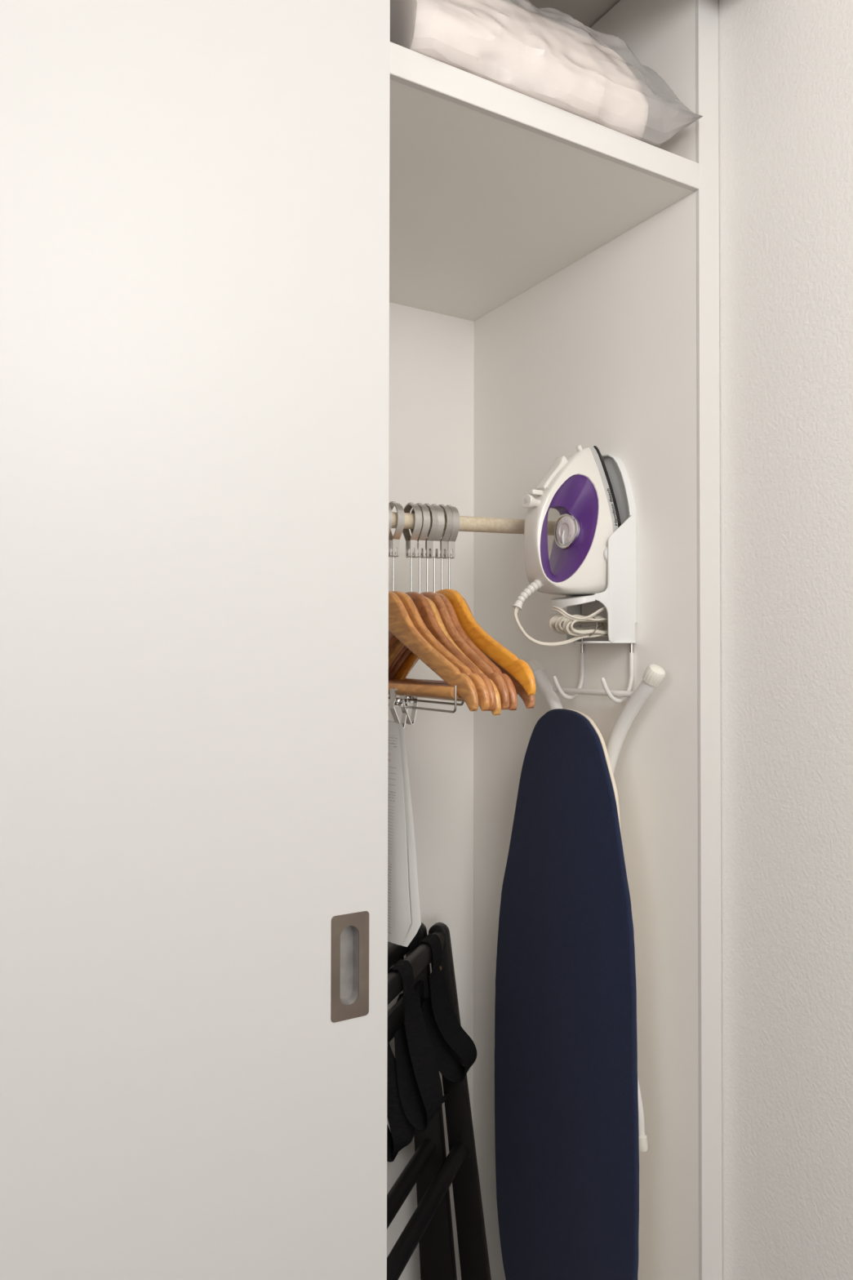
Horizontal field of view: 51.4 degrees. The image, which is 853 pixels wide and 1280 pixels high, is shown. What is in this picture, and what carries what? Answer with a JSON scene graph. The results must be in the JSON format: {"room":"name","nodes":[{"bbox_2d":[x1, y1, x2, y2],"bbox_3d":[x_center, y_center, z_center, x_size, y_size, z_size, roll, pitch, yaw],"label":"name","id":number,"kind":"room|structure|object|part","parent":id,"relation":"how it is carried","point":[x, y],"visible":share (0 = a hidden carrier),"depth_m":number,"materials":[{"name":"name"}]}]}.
{"room":"hotel room","nodes":[
{"label":"hotel room","id":0,"kind":"room"},
{"bbox_2d":[386,302,474,1279],"bbox_3d":[-0.599,0.171,1.425,1.661,2.440,0.050,1,-1,-30],"label":"wall","id":1,"kind":"structure","parent":0,"point":[431,417],"depth_m":1.76,"materials":[{"name":"white paint"}]},
{"bbox_2d":[389,41,698,321],"bbox_3d":[-0.434,-0.682,1.157,1.580,0.038,0.600,1,-1,-30],"label":"closet shelf","id":2,"kind":"object","parent":1,"relation":"attached to","point":[495,190],"visible":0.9,"depth_m":1.29,"materials":[{"name":"white paint"}]},
{"bbox_2d":[390,0,702,146],"bbox_3d":[0.017,-0.811,1.307,0.624,0.225,0.455,1,-1,-30],"label":"bedding","id":3,"kind":"object","parent":2,"relation":"on","point":[548,55],"visible":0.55,"depth_m":1.17,"materials":[{"name":"fabric"}]},
{"bbox_2d":[528,0,620,27],"bbox_3d":[-0.389,-1.117,-1.415,4.500,0.050,5.300,1,-1,-30],"label":"ceiling","id":4,"kind":"structure","parent":0,"point":[588,12],"depth_m":1.47,"materials":[{"name":"white paint"}]},
{"bbox_2d":[473,0,699,1279],"bbox_3d":[0.262,0.176,1.554,0.043,2.436,0.594,1,-1,-30],"label":"wall","id":5,"kind":"structure","parent":0,"point":[601,352],"depth_m":1.40,"materials":[{"name":"white paint"}]},
{"bbox_2d":[550,453,636,702],"bbox_3d":[0.250,-0.103,1.425,0.121,0.404,0.141,1,-1,-30],"label":"holder","id":6,"kind":"object","parent":5,"relation":"attached to","point":[619,599],"visible":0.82,"depth_m":1.39,"materials":[{"name":"white plastic"}]},
{"bbox_2d":[512,444,621,646],"bbox_3d":[0.207,-0.154,1.401,0.177,0.328,0.130,1,-1,-30],"label":"iron","id":7,"kind":"object","parent":6,"relation":"in","point":[579,486],"visible":0.96,"depth_m":1.39,"materials":[{"name":"white plastic"}]},
{"bbox_3d":[0.170,-0.229,1.378,0.021,0.008,0.013,1,-1,-30],"label":"slide knob","id":8,"kind":"part","parent":7,"relation":"part of","materials":[{"name":"white plastic"}]},
{"bbox_3d":[0.199,-0.261,1.401,0.049,0.061,0.022,1,-1,-30],"label":"steam lever","id":9,"kind":"part","parent":7,"relation":"part of","materials":[{"name":"white plastic"}]},
{"bbox_3d":[0.220,-0.022,1.378,0.174,0.064,0.063,1,-1,-30],"label":"power cord","id":10,"kind":"part","parent":7,"relation":"part of","materials":[{"name":"beige plastic"}]},
{"bbox_3d":[0.208,-0.175,1.405,0.098,0.174,0.102,1,-1,-30],"label":"water tank","id":11,"kind":"part","parent":7,"relation":"part of","materials":[{"name":"purple plastic"}]},
{"bbox_3d":[0.251,-0.096,1.505,0.033,0.202,0.003,1,-1,-30],"label":"panel","id":12,"kind":"part","parent":6,"relation":"part of","materials":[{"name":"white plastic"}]},
{"bbox_2d":[551,595,598,602],"bbox_3d":[0.247,-0.062,1.425,0.116,0.015,0.132,1,-1,-30],"label":"iron holder","id":13,"kind":"object","parent":6,"relation":"on","point":[591,598],"depth_m":1.36,"materials":[{"name":"white plastic"}]},
{"bbox_2d":[494,658,665,1279],"bbox_3d":[0.239,0.636,1.439,0.066,1.208,0.361,1,-1,-30],"label":"ironing board","id":14,"kind":"object","parent":6,"relation":"hanging from","point":[570,1135],"visible":0.98,"depth_m":1.40,"materials":[{"name":"blue fabric"}]},
{"bbox_3d":[0.212,0.542,1.516,0.031,1.004,0.118,1,-1,-30],"label":"leg","id":15,"kind":"part","parent":14,"relation":"part of","materials":[{"name":"white plastic"}]},
{"bbox_3d":[0.264,0.085,1.452,0.012,0.012,0.232,1,-1,-30],"label":"brace rod","id":16,"kind":"part","parent":14,"relation":"part of","materials":[{"name":"white plastic"}]},
{"bbox_3d":[0.305,0.543,1.363,0.028,0.997,0.147,1,-1,-34],"label":"leg","id":17,"kind":"part","parent":14,"relation":"part of","materials":[{"name":"white plastic"}]},
{"bbox_3d":[0.297,0.579,1.359,0.012,0.338,0.107,1,-1,-30],"label":"leg","id":18,"kind":"part","parent":14,"relation":"part of","materials":[{"name":"white plastic"}]},
{"bbox_3d":[0.297,-0.149,1.457,0.004,0.310,0.134,1,-1,-30],"label":"plate","id":19,"kind":"part","parent":6,"relation":"part of","materials":[{"name":"white plastic"}]},
{"bbox_3d":[0.295,-0.097,1.379,0.086,0.203,0.003,1,-1,-30],"label":"panel","id":20,"kind":"part","parent":6,"relation":"part of","materials":[{"name":"white plastic"}]},
{"bbox_2d":[696,0,722,1279],"bbox_3d":[0.414,0.171,1.295,0.042,2.440,0.006,1,-1,-30],"label":"trim","id":21,"kind":"structure","parent":5,"relation":"attached to","point":[710,1161],"depth_m":1.29,"materials":[{"name":"paint"}]},
{"bbox_2d":[718,0,852,1279],"bbox_3d":[1.660,0.143,-0.642,0.158,2.440,4.602,1,-1,-30],"label":"wall","id":22,"kind":"structure","parent":0,"point":[785,67],"depth_m":1.21,"materials":[{"name":"white paint"}]},
{"bbox_3d":[-0.394,1.372,-1.453,4.500,0.050,5.300,1,-1,-30],"label":"floor","id":23,"kind":"structure","parent":0,"visible":0},
{"bbox_2d":[0,0,390,1279],"bbox_3d":[-0.434,0.180,0.771,0.887,2.378,0.035,1,-1,-30],"label":"door","id":24,"kind":"structure","parent":23,"relation":"on","point":[194,194],"depth_m":0.87,"materials":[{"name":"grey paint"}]},
{"bbox_2d":[340,925,358,1004],"bbox_3d":[-0.086,0.350,0.959,0.022,0.085,0.012,1,-1,-30],"label":"door handle","id":25,"kind":"object","parent":24,"relation":"on","point":[348,934],"depth_m":0.96,"materials":[{"name":"metal"}]},
{"bbox_3d":[-0.082,0.351,0.954,0.045,0.113,0.002,1,-1,-30],"label":"flush pull","id":26,"kind":"part","parent":24,"relation":"part of","materials":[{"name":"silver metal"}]},
{"bbox_2d":[386,922,491,1279],"bbox_3d":[-0.020,0.956,1.420,0.184,0.878,0.480,0,-1,20],"label":"luggage rack","id":27,"kind":"object","parent":23,"relation":"on","point":[424,1022],"visible":0.59,"depth_m":1.59,"materials":[{"name":"black"}]},
{"bbox_3d":[-0.094,0.540,1.440,0.025,0.038,0.418,0,-1,20],"label":"rail","id":28,"kind":"part","parent":27,"relation":"part of","materials":[{"name":"black"}]},
{"bbox_3d":[-0.050,0.554,1.435,0.025,0.038,0.438,0,-1,20],"label":"rail","id":29,"kind":"part","parent":27,"relation":"part of","materials":[{"name":"black"}]},
{"bbox_3d":[0.018,0.960,1.623,0.118,0.874,0.022,0,-1,20],"label":"leg","id":30,"kind":"part","parent":27,"relation":"part of","materials":[{"name":"black"}]},
{"bbox_3d":[0.074,0.963,1.627,0.147,0.870,0.020,0,-1,20],"label":"leg","id":31,"kind":"part","parent":27,"relation":"part of","materials":[{"name":"black"}]},
{"bbox_3d":[-1.136,0.159,0.736,0.040,2.440,0.600,1,-1,-30],"label":"wall","id":32,"kind":"structure","parent":0,"visible":0},
{"bbox_2d":[391,511,556,535],"bbox_3d":[-0.435,-0.175,1.149,1.580,0.104,0.052,1,-1,-30],"label":"clothes rod","id":33,"kind":"object","parent":32,"relation":"attached to","point":[473,524],"visible":0.02,"depth_m":1.45,"materials":[{"name":"paint"}]},
{"bbox_2d":[388,504,478,728],"bbox_3d":[-0.066,-0.041,1.363,0.038,0.347,0.450,1,-1,-33],"label":"wooden hanger","id":34,"kind":"object","parent":33,"relation":"hanging from","point":[401,625],"visible":0.44,"depth_m":1.26,"materials":[{"name":"brown wood"}]},
{"bbox_2d":[387,720,421,946],"bbox_3d":[-0.119,0.285,1.444,0.030,0.323,0.399,1,-1,-30],"label":"laundry bag","id":35,"kind":"object","parent":34,"relation":"hanging from","point":[404,920],"visible":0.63,"depth_m":1.29,"materials":[{"name":"fabric"}]},
{"bbox_2d":[388,501,489,724],"bbox_3d":[-0.051,-0.044,1.372,0.042,0.342,0.450,1,-1,-34],"label":"wooden hanger","id":36,"kind":"object","parent":33,"relation":"hanging from","point":[482,689],"visible":0.39,"depth_m":1.31,"materials":[{"name":"brown wood"}]},
{"bbox_2d":[388,502,496,711],"bbox_3d":[-0.021,-0.059,1.389,0.023,0.314,0.450,1,-1,-29],"label":"wooden hanger","id":37,"kind":"object","parent":33,"relation":"hanging from","point":[424,609],"visible":0.39,"depth_m":1.34,"materials":[{"name":"brown wood"}]},
{"bbox_2d":[388,502,501,715],"bbox_3d":[-0.009,-0.056,1.396,0.023,0.321,0.450,1,-1,-27],"label":"wooden hanger","id":38,"kind":"object","parent":33,"relation":"hanging from","point":[397,647],"visible":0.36,"depth_m":1.38,"materials":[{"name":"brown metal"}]},
{"bbox_2d":[388,503,509,709],"bbox_3d":[0.004,-0.059,1.403,0.023,0.314,0.450,1,-1,-27],"label":"wooden hanger","id":39,"kind":"object","parent":33,"relation":"hanging from","point":[470,653],"visible":0.44,"depth_m":1.33,"materials":[{"name":"brown wood"}]},
{"bbox_2d":[388,503,517,710],"bbox_3d":[0.015,-0.059,1.410,0.023,0.316,0.450,1,-1,-27],"label":"wooden hanger","id":40,"kind":"object","parent":33,"relation":"hanging from","point":[512,691],"visible":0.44,"depth_m":1.35,"materials":[{"name":"brown wood"}]},
{"bbox_2d":[389,504,536,700],"bbox_3d":[0.036,-0.054,1.400,0.023,0.326,0.449,1,-1,-28],"label":"wooden hanger","id":41,"kind":"object","parent":33,"relation":"hanging from","point":[519,669],"visible":0.52,"depth_m":1.31,"materials":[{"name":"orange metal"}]},
{"bbox_2d":[404,504,534,708],"bbox_3d":[0.039,-0.060,1.424,0.023,0.315,0.450,1,-1,-27],"label":"wooden hanger","id":42,"kind":"object","parent":33,"relation":"hanging from","point":[529,700],"visible":0.22,"depth_m":1.41,"materials":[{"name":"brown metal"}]}
]}

